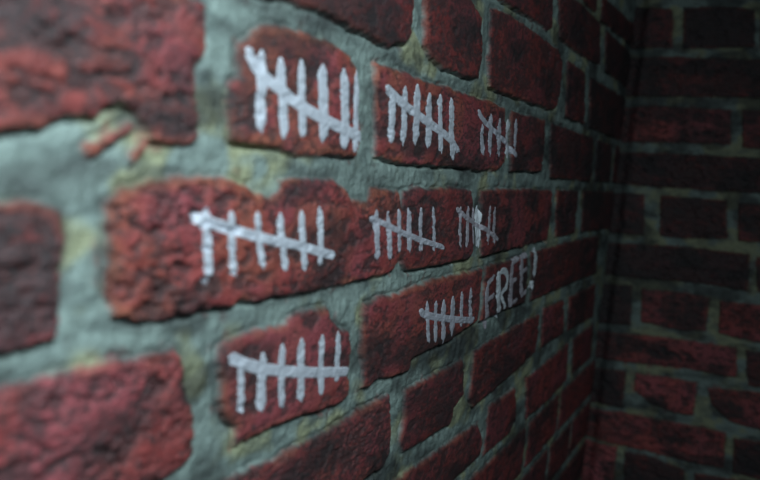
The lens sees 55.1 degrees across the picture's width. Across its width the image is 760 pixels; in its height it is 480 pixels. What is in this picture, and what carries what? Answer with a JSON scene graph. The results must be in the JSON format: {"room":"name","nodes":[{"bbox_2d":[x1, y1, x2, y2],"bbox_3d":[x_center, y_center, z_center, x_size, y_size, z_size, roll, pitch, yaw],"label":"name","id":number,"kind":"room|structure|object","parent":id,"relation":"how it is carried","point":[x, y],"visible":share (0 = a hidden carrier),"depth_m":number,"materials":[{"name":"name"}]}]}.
{"room":"prison interior","nodes":[
{"label":"prison interior","id":0,"kind":"room"},
{"bbox_2d":[0,0,635,479],"bbox_3d":[-0.160,0.067,0.316,0.103,1.800,2.212,8,7,27],"label":"wall","id":1,"kind":"structure","parent":0,"point":[121,120],"depth_m":0.41,"materials":[{"name":"brick"}]},
{"bbox_2d":[189,206,335,284],"bbox_3d":[-0.056,0.001,0.387,0.006,0.039,0.128,8,7,29],"label":"tally mark","id":2,"kind":"object","parent":1,"relation":"attached to","point":[204,220],"visible":1,"depth_m":0.38,"materials":[{"name":"white paint"}]},
{"bbox_2d":[228,331,348,413],"bbox_3d":[-0.049,0.076,0.423,0.003,0.046,0.126,8,7,27],"label":"tally mark","id":3,"kind":"object","parent":1,"relation":"attached to","point":[261,368],"visible":1,"depth_m":0.41,"materials":[{"name":"white paint"}]},
{"bbox_2d":[245,47,360,152],"bbox_3d":[-0.038,-0.075,0.404,0.006,0.051,0.120,8,7,25],"label":"tally mark","id":4,"kind":"object","parent":1,"relation":"attached to","point":[264,79],"visible":1,"depth_m":0.39,"materials":[{"name":"white paint"}]},
{"bbox_2d":[369,207,443,258],"bbox_3d":[0.023,-0.006,0.538,0.003,0.037,0.131,8,7,27],"label":"tally mark","id":5,"kind":"object","parent":1,"relation":"attached to","point":[375,220],"visible":1,"depth_m":0.52,"materials":[{"name":"white paint"}]},
{"bbox_2d":[385,84,459,161],"bbox_3d":[0.034,-0.085,0.539,0.003,0.054,0.140,8,7,27],"label":"tally mark","id":6,"kind":"object","parent":1,"relation":"attached to","point":[395,98],"visible":1,"depth_m":0.52,"materials":[{"name":"white paint"}]},
{"bbox_2d":[419,288,474,343],"bbox_3d":[0.059,0.067,0.626,0.003,0.044,0.129,8,7,27],"label":"tally mark","id":7,"kind":"object","parent":1,"relation":"attached to","point":[425,314],"visible":1,"depth_m":0.62,"materials":[{"name":"white paint"}]},
{"bbox_2d":[456,206,498,247],"bbox_3d":[0.088,-0.011,0.665,0.006,0.042,0.117,8,7,27],"label":"tally mark","id":8,"kind":"object","parent":1,"relation":"attached to","point":[478,215],"visible":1,"depth_m":0.67,"materials":[{"name":"white paint"}]},
{"bbox_2d":[478,109,516,157],"bbox_3d":[0.110,-0.097,0.682,0.006,0.041,0.122,8,7,27],"label":"tally mark","id":9,"kind":"object","parent":1,"relation":"attached to","point":[488,124],"visible":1,"depth_m":0.68,"materials":[{"name":"white paint"}]},
{"bbox_2d":[481,247,537,328],"bbox_3d":[0.139,0.049,0.779,0.009,0.073,0.172,8,7,27],"label":"painted word","id":10,"kind":"object","parent":1,"relation":"attached to","point":[515,259],"visible":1,"depth_m":0.77,"materials":[{"name":"white paint"}]},
{"bbox_2d":[581,0,759,479],"bbox_3d":[0.943,0.077,1.025,1.212,1.800,0.102,8,7,27],"label":"wall","id":11,"kind":"structure","parent":0,"point":[675,394],"depth_m":1.20,"materials":[{"name":"brick"}]}
]}

